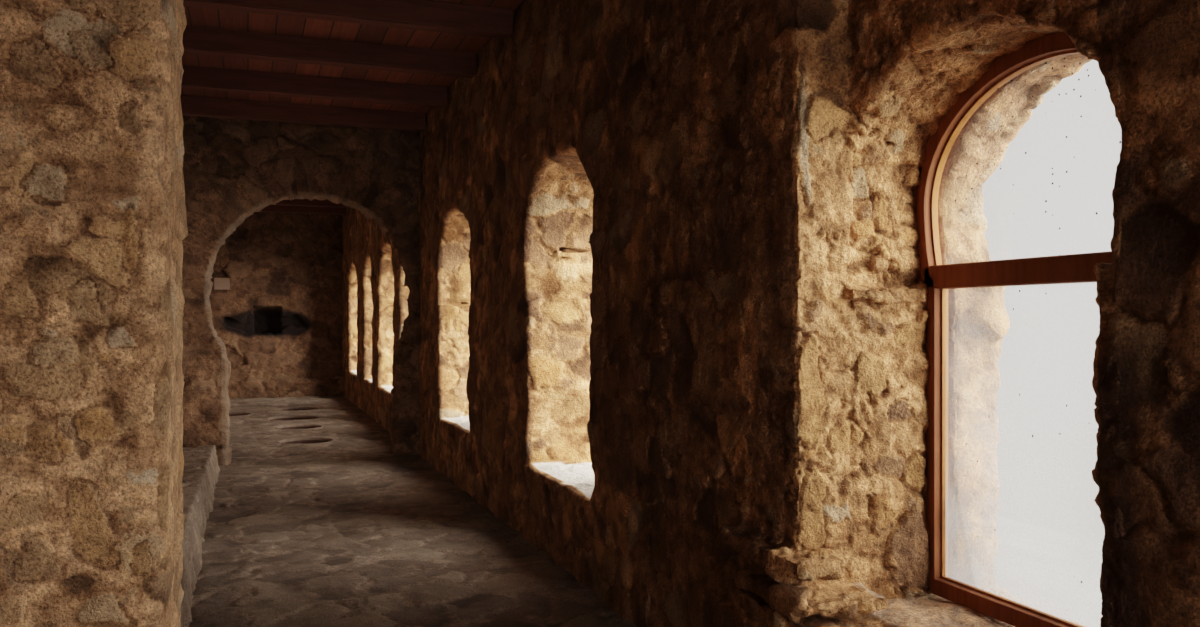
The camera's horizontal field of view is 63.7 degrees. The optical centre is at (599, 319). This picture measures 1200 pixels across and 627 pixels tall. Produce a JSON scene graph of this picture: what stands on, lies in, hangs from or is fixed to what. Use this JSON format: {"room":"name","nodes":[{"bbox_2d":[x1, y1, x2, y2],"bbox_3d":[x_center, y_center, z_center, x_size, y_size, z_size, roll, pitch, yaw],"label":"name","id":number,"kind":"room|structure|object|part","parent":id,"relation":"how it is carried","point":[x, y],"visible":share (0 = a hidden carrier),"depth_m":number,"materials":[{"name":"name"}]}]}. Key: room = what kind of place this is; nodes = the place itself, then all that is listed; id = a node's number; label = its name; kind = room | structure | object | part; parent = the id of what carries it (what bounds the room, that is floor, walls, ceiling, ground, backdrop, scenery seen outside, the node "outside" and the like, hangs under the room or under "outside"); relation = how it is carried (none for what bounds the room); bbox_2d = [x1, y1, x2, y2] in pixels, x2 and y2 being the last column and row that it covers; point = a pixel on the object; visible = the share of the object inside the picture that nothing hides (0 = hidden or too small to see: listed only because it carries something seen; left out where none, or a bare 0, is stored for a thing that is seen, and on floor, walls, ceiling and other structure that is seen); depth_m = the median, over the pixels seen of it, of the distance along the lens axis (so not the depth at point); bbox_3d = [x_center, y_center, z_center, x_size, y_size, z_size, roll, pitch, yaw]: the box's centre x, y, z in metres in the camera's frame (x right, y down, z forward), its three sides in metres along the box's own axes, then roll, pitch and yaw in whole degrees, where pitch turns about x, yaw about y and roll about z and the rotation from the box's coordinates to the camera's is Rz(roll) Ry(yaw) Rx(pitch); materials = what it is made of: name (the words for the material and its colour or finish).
{"room":"stone castle corridor","nodes":[
{"label":"stone castle corridor","id":0,"kind":"room"},
{"bbox_2d":[0,0,187,626],"bbox_3d":[-2.398,-0.374,2.723,2.249,4.192,0.815,0,0,-20],"label":"wall","id":1,"kind":"structure","parent":0,"point":[93,219],"depth_m":2.67,"materials":[{"name":"stone"}]},
{"bbox_2d":[209,212,344,398],"bbox_3d":[-6.976,-0.365,20.331,3.561,4.300,1.203,0,0,-20],"label":"wall","id":2,"kind":"structure","parent":0,"point":[279,322],"depth_m":20.15,"materials":[{"name":"brown stone"}]},
{"bbox_2d":[214,278,229,289],"bbox_3d":[-7.719,-0.740,19.703,0.300,0.240,0.024,0,0,-20],"label":"wall plaque","id":3,"kind":"object","parent":2,"relation":"attached to","point":[219,283],"visible":1,"depth_m":19.69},
{"bbox_2d":[182,116,420,465],"bbox_3d":[-3.579,-0.387,10.998,3.320,4.245,0.450,0,0,-20],"label":"wall","id":4,"kind":"structure","parent":0,"point":[234,169],"depth_m":10.79,"materials":[{"name":"brown stone"}]},
{"bbox_2d":[181,0,523,114],"bbox_3d":[-3.140,-2.390,8.754,5.500,0.120,25.400,0,0,-20],"label":"ceiling","id":5,"kind":"structure","parent":0,"point":[195,16],"depth_m":8.10,"materials":[{"name":"brown wood"}]},
{"bbox_2d":[180,95,424,131],"bbox_3d":[-3.362,-2.238,10.429,2.910,0.194,0.158,0,0,-20],"label":"timber beam","id":6,"kind":"structure","parent":5,"relation":"attached to","point":[200,106],"depth_m":10.41,"materials":[{"name":"brown wood"}]},
{"bbox_2d":[260,205,345,214],"bbox_3d":[-6.532,-2.238,19.119,2.910,0.194,0.157,0,0,-20],"label":"timber beam","id":7,"kind":"structure","parent":5,"relation":"attached to","point":[271,208],"depth_m":19.27,"materials":[{"name":"brown wood"}]},
{"bbox_2d":[181,65,446,107],"bbox_3d":[-2.920,-2.238,9.217,2.910,0.194,0.157,0,0,-20],"label":"timber beam","id":8,"kind":"structure","parent":5,"relation":"attached to","point":[194,77],"depth_m":9.21,"materials":[{"name":"brown wood"}]},
{"bbox_2d":[276,199,351,207],"bbox_3d":[-6.087,-2.238,17.898,2.910,0.194,0.158,0,0,-20],"label":"timber beam","id":9,"kind":"structure","parent":5,"relation":"attached to","point":[296,202],"depth_m":18.07,"materials":[{"name":"brown wood"}]},
{"bbox_2d":[182,26,475,77],"bbox_3d":[-2.478,-2.238,8.005,2.910,0.194,0.158,0,0,-20],"label":"timber beam","id":10,"kind":"structure","parent":5,"relation":"attached to","point":[196,40],"depth_m":8.01,"materials":[{"name":"brown wood"}]},
{"bbox_2d":[183,0,512,38],"bbox_3d":[-2.043,-2.238,6.812,2.910,0.193,0.158,0,0,-20],"label":"timber beam","id":11,"kind":"structure","parent":5,"relation":"attached to","point":[426,15],"depth_m":6.95,"materials":[{"name":"brown wood"}]},
{"bbox_2d":[189,395,636,626],"bbox_3d":[-3.209,1.662,8.451,5.054,0.229,24.558,0,0,-20],"label":"floor","id":12,"kind":"structure","parent":0,"point":[347,531],"depth_m":6.86,"materials":[{"name":"grey stone"}]},
{"bbox_2d":[181,445,219,626],"bbox_3d":[-3.074,1.465,6.900,0.526,0.544,7.517,0,0,-20],"label":"stone ledge","id":13,"kind":"object","parent":12,"relation":"on","point":[201,469],"visible":0.33,"depth_m":7.07,"materials":[{"name":"brown stone"}]},
{"bbox_2d":[228,412,252,416],"bbox_3d":[-6.298,2.306,16.331,0.980,1.428,0.980,0,0,-20],"label":"jar","id":14,"kind":"object","parent":12,"relation":"in","point":[231,414],"visible":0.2,"depth_m":16.68,"materials":[{"name":"ceramic"}]},
{"bbox_2d":[266,415,319,420],"bbox_3d":[-4.997,2.306,15.741,1.040,1.428,1.040,0,0,-20],"label":"jar","id":15,"kind":"object","parent":12,"relation":"in","point":[288,417],"visible":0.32,"depth_m":16.08,"materials":[{"name":"ceramic"}]},
{"bbox_2d":[275,407,319,410],"bbox_3d":[-5.440,2.306,17.335,0.960,1.428,0.960,0,0,-20],"label":"jar","id":16,"kind":"object","parent":12,"relation":"in","point":[285,408],"visible":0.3,"depth_m":17.63,"materials":[{"name":"ceramic"}]},
{"bbox_2d":[275,424,323,429],"bbox_3d":[-4.498,2.306,14.432,0.900,1.428,0.900,0,0,-20],"label":"jar","id":17,"kind":"object","parent":12,"relation":"in","point":[292,426],"visible":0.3,"depth_m":14.70,"materials":[{"name":"ceramic"}]},
{"bbox_2d":[276,437,335,443],"bbox_3d":[-3.888,2.306,12.760,0.930,1.428,0.930,0,0,-20],"label":"jar","id":18,"kind":"object","parent":12,"relation":"in","point":[303,440],"visible":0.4,"depth_m":13.04,"materials":[{"name":"ceramic"}]},
{"bbox_2d":[342,0,1199,626],"bbox_3d":[-1.040,-0.390,9.583,1.070,4.316,25.244,0,0,-20],"label":"wall","id":19,"kind":"structure","parent":0,"point":[674,316],"depth_m":3.80,"materials":[{"name":"brown stone"}]},
{"bbox_2d":[915,31,1120,626],"bbox_3d":[1.485,0.056,3.224,0.060,1.992,1.270,0,0,-20],"label":"window","id":20,"kind":"structure","parent":19,"relation":"in","point":[963,579],"depth_m":3.40,"materials":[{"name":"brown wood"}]},
{"bbox_3d":[1.500,0.410,3.230,0.001,1.160,1.020,0,0,-20],"label":"glass pane","id":21,"kind":"part","parent":20,"relation":"part of","materials":[{"name":"clear glass"}]},
{"bbox_3d":[1.500,-0.522,3.230,0.001,0.705,1.140,0,0,-20],"label":"glass pane","id":22,"kind":"part","parent":20,"relation":"part of","materials":[{"name":"clear glass"}]},
{"label":"outside","id":23,"kind":"structure","parent":0,"visible":0},
{"bbox_2d":[995,519,1101,626],"bbox_3d":[55.477,20.051,30.881,120.000,35.902,140.000,0,0,-20],"label":"ground","id":24,"kind":"structure","parent":23,"point":[1079,609],"depth_m":25.11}
]}

